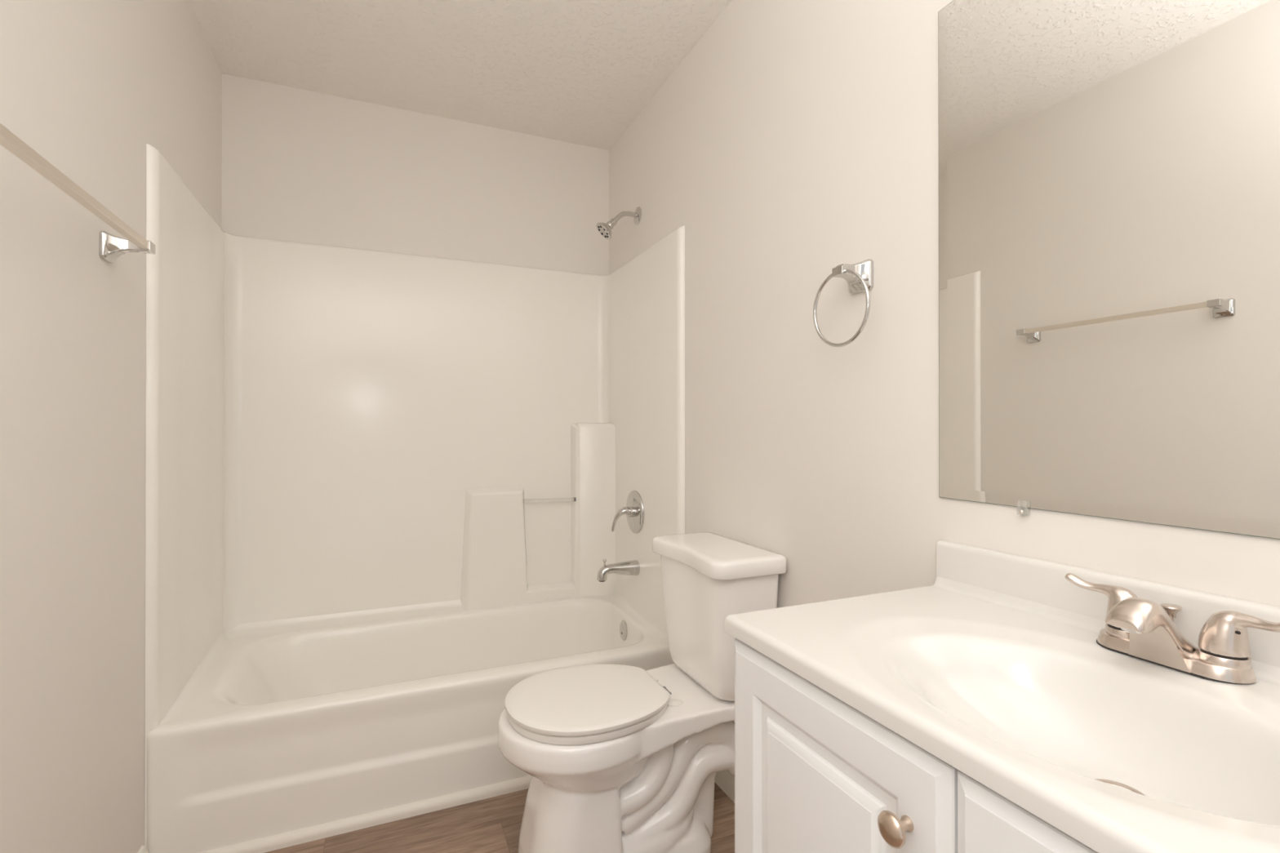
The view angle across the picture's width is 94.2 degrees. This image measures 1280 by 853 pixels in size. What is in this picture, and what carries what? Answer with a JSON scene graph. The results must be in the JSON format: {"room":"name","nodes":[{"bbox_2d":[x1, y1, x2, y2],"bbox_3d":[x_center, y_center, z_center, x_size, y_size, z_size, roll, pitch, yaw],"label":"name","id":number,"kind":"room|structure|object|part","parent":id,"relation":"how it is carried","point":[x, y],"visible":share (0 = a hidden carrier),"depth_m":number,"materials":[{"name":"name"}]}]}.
{"room":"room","nodes":[
{"label":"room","id":0,"kind":"room"},
{"bbox_2d":[0,0,222,852],"bbox_3d":[-0.923,-0.093,0.638,0.100,2.429,3.545,0,0,-23],"label":"wall","id":1,"kind":"structure","parent":0,"point":[86,85],"depth_m":1.16,"materials":[{"name":"white paint"}]},
{"bbox_2d":[0,123,155,263],"bbox_3d":[-0.983,-0.384,1.006,0.082,0.058,0.664,0,0,-23],"label":"towel bar","id":2,"kind":"object","parent":1,"relation":"attached to","point":[112,247],"visible":1,"depth_m":1.04,"materials":[{"name":"silver metal"}]},
{"bbox_3d":[-1.105,-0.383,1.285,0.082,0.058,0.054,0,0,-23],"label":"post","id":3,"kind":"part","parent":2,"relation":"part of","materials":[{"name":"silver metal"}]},
{"bbox_2d":[137,845,148,852],"bbox_3d":[-0.715,1.077,0.298,0.014,0.088,2.562,0,0,-23],"label":"baseboard","id":4,"kind":"structure","parent":1,"relation":"attached to","point":[143,849],"depth_m":1.46,"materials":[{"name":"white paint"}]},
{"bbox_2d":[200,775,531,852],"bbox_3d":[-0.534,1.110,1.776,1.523,0.030,0.017,0,0,-23],"label":"trim","id":5,"kind":"structure","parent":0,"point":[267,844],"depth_m":1.68,"materials":[{"name":"white wood"}]},
{"bbox_2d":[221,73,608,275],"bbox_3d":[-0.865,-0.087,2.542,1.524,2.429,0.100,0,0,-23],"label":"wall","id":6,"kind":"structure","parent":0,"point":[298,165],"depth_m":2.44,"materials":[{"name":"white paint"}]},
{"bbox_2d":[188,0,731,150],"bbox_3d":[-0.178,-1.357,0.965,1.724,0.100,3.545,0,0,-23],"label":"ceiling","id":7,"kind":"structure","parent":0,"point":[579,72],"depth_m":2.08,"materials":[{"name":"white paint"}]},
{"bbox_2d":[265,782,734,852],"bbox_3d":[-0.178,1.172,0.958,1.724,0.100,3.545,0,0,-23],"label":"floor","id":8,"kind":"structure","parent":0,"point":[491,824],"depth_m":1.65,"materials":[{"name":"wood"}]},
{"bbox_2d":[144,143,684,852],"bbox_3d":[-0.691,0.209,2.140,1.523,1.834,0.771,0,0,-23],"label":"shower","id":9,"kind":"object","parent":8,"relation":"on","point":[384,491],"visible":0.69,"depth_m":2.27,"materials":[{"name":"white plastic"}]},
{"bbox_2d":[160,592,668,725],"bbox_3d":[-0.690,0.896,2.137,1.484,0.340,0.734,0,0,-23],"label":"basin","id":10,"kind":"object","parent":9,"relation":"in","point":[469,651],"depth_m":2.22,"materials":[{"name":"white"}]},
{"bbox_2d":[460,422,615,608],"bbox_3d":[-0.429,0.388,2.586,0.666,0.808,0.126,0,0,-23],"label":"soap shelf","id":11,"kind":"object","parent":9,"relation":"attached to","point":[538,500],"depth_m":2.63,"materials":[{"name":"white plastic"}]},
{"bbox_2d":[596,559,639,582],"bbox_3d":[-0.091,0.574,2.401,0.172,0.086,0.061,0,0,-23],"label":"tub spout","id":12,"kind":"object","parent":9,"relation":"attached to","point":[632,567],"visible":1,"depth_m":2.38,"materials":[{"name":"silver metal"}]},
{"bbox_3d":[-0.142,0.546,2.379,0.017,0.028,0.017,0,0,-23],"label":"diverter knob","id":13,"kind":"part","parent":12,"relation":"part of","materials":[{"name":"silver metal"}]},
{"bbox_2d":[619,620,627,640],"bbox_3d":[-0.069,0.827,2.410,0.015,0.079,0.079,0,0,-23],"label":"overflow plate","id":14,"kind":"object","parent":9,"relation":"attached to","point":[623,626],"visible":1,"depth_m":2.40,"materials":[{"name":"silver metal"}]},
{"bbox_2d":[611,490,644,533],"bbox_3d":[-0.063,0.351,2.428,0.098,0.177,0.177,0,0,-23],"label":"shower valve","id":15,"kind":"object","parent":9,"relation":"attached to","point":[633,510],"visible":1,"depth_m":2.42,"materials":[{"name":"silver metal"}]},
{"bbox_3d":[-0.077,0.379,2.426,0.076,0.103,0.046,0,0,-14],"label":"lever","id":16,"kind":"part","parent":15,"relation":"part of","materials":[{"name":"silver metal"}]},
{"bbox_2d":[497,532,786,852],"bbox_3d":[-0.020,0.734,1.597,0.712,0.794,0.415,0,0,-23],"label":"toilet","id":17,"kind":"object","parent":8,"relation":"on","point":[618,758],"visible":0.98,"depth_m":1.51,"materials":[{"name":"white ceramic"}]},
{"bbox_3d":[-0.141,0.720,1.545,0.397,0.020,0.360,0,0,-23],"label":"seat","id":18,"kind":"part","parent":17,"relation":"part of","materials":[{"name":"white plastic"}]},
{"bbox_3d":[-0.141,0.697,1.545,0.407,0.021,0.370,0,0,-23],"label":"seat lid","id":19,"kind":"part","parent":17,"relation":"part of","materials":[{"name":"white plastic"}]},
{"bbox_3d":[-0.034,0.928,1.591,0.682,0.407,0.371,0,0,-23],"label":"bowl","id":20,"kind":"part","parent":17,"relation":"part of","materials":[{"name":"white ceramic"}]},
{"bbox_3d":[0.207,0.360,1.697,0.216,0.046,0.415,0,0,-23],"label":"tank lid","id":21,"kind":"part","parent":17,"relation":"part of","materials":[{"name":"white ceramic"}]},
{"bbox_3d":[0.209,0.552,1.698,0.186,0.344,0.384,0,0,-23],"label":"tank","id":22,"kind":"part","parent":17,"relation":"part of","materials":[{"name":"white ceramic"}]},
{"bbox_2d":[734,638,1097,852],"bbox_3d":[0.503,0.722,0.662,0.510,0.800,0.781,0,0,-23],"label":"vanity cabinet","id":23,"kind":"object","parent":8,"relation":"on","point":[815,773],"visible":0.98,"depth_m":0.71,"materials":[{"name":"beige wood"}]},
{"bbox_3d":[0.229,0.668,0.755,0.020,0.672,0.390,0,0,-23],"label":"door","id":24,"kind":"part","parent":23,"relation":"part of","materials":[{"name":"white wood"}]},
{"bbox_3d":[0.264,0.412,0.611,0.031,0.034,0.034,0,0,-23],"label":"knob","id":25,"kind":"part","parent":23,"relation":"part of","materials":[{"name":"silver metal"}]},
{"bbox_2d":[723,540,1279,852],"bbox_3d":[0.512,0.317,0.672,0.486,0.204,0.790,0,0,-23],"label":"countertop","id":26,"kind":"structure","parent":23,"relation":"on","point":[996,668],"depth_m":0.74,"materials":[{"name":"white stone"}]},
{"bbox_2d":[1064,573,1279,684],"bbox_3d":[0.663,0.253,0.747,0.167,0.086,0.187,0,0,18],"label":"faucet","id":27,"kind":"object","parent":26,"relation":"on","point":[1145,629],"visible":1,"depth_m":0.71,"materials":[{"name":"grey metal"}]},
{"bbox_3d":[0.643,0.238,0.819,0.044,0.057,0.092,0,0,-23],"label":"handle","id":28,"kind":"part","parent":27,"relation":"part of","materials":[{"name":"silver metal"}]},
{"bbox_3d":[0.635,0.245,0.735,0.132,0.070,0.080,0,0,-23],"label":"spout","id":29,"kind":"part","parent":27,"relation":"part of","materials":[{"name":"silver metal"}]},
{"bbox_3d":[0.634,0.263,0.735,0.045,0.062,0.064,0,0,-23],"label":"spout","id":30,"kind":"part","parent":27,"relation":"part of","materials":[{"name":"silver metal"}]},
{"bbox_3d":[0.691,0.258,0.774,0.022,0.052,0.022,0,0,-23],"label":"lift rod","id":31,"kind":"part","parent":27,"relation":"part of","materials":[{"name":"silver metal"}]},
{"bbox_3d":[0.672,0.286,0.755,0.063,0.016,0.159,0,0,-23],"label":"plate","id":32,"kind":"part","parent":27,"relation":"part of","materials":[{"name":"silver metal"}]},
{"bbox_3d":[0.702,0.238,0.684,0.044,0.057,0.092,0,0,-23],"label":"handle","id":33,"kind":"part","parent":27,"relation":"part of","materials":[{"name":"silver metal"}]},
{"bbox_3d":[0.385,0.667,0.396,0.020,0.672,0.387,0,0,-23],"label":"door","id":34,"kind":"part","parent":23,"relation":"part of","materials":[{"name":"white wood"}]},
{"bbox_2d":[608,0,1279,722],"bbox_3d":[0.567,-0.091,1.285,0.100,2.429,3.545,0,0,-23],"label":"wall","id":35,"kind":"structure","parent":0,"point":[795,141],"depth_m":1.45,"materials":[{"name":"white paint"}]},
{"bbox_2d":[595,206,641,239],"bbox_3d":[-0.092,-0.842,2.453,0.181,0.148,0.084,0,0,-23],"label":"showerhead","id":36,"kind":"object","parent":35,"relation":"attached to","point":[604,228],"visible":1,"depth_m":2.44,"materials":[{"name":"silver metal"}]},
{"bbox_3d":[-0.060,-0.863,2.461,0.117,0.059,0.020,0,0,-23],"label":"shower arm","id":37,"kind":"part","parent":36,"relation":"part of","materials":[{"name":"silver metal"}]},
{"bbox_2d":[714,770,734,803],"bbox_3d":[0.368,1.080,1.597,0.014,0.088,1.042,0,0,-23],"label":"baseboard","id":38,"kind":"structure","parent":35,"relation":"attached to","point":[724,780],"depth_m":1.82,"materials":[{"name":"white paint"}]},
{"bbox_2d":[813,258,873,346],"bbox_3d":[0.460,-0.271,1.315,0.072,0.191,0.173,0,0,-23],"label":"towel ring","id":39,"kind":"object","parent":35,"relation":"attached to","point":[859,277],"visible":1,"depth_m":1.30,"materials":[{"name":"silver metal"}]},
{"bbox_3d":[0.462,-0.332,1.310,0.072,0.068,0.068,0,0,-23],"label":"post","id":40,"kind":"part","parent":39,"relation":"part of","materials":[{"name":"silver metal"}]},
{"bbox_2d":[1017,501,1030,515],"bbox_3d":[0.635,0.136,0.985,0.012,0.023,0.016,0,0,-23],"label":"mirror clip","id":41,"kind":"object","parent":35,"relation":"attached to","point":[1022,509],"visible":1,"depth_m":0.98,"materials":[{"name":"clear plastic"}]},
{"bbox_2d":[936,540,1279,667],"bbox_3d":[0.725,0.265,0.765,0.021,0.101,0.790,0,0,-23],"label":"backsplash","id":42,"kind":"structure","parent":35,"relation":"attached to","point":[1040,581],"depth_m":0.90,"materials":[{"name":"white stone"}]},
{"bbox_2d":[937,0,1279,539],"bbox_3d":[0.732,-0.331,0.770,0.004,0.931,0.805,0,0,-23],"label":"wall mirror","id":43,"kind":"object","parent":35,"relation":"attached to","point":[1109,170],"visible":1,"depth_m":0.86,"materials":[{"name":"mirror"}]}
]}

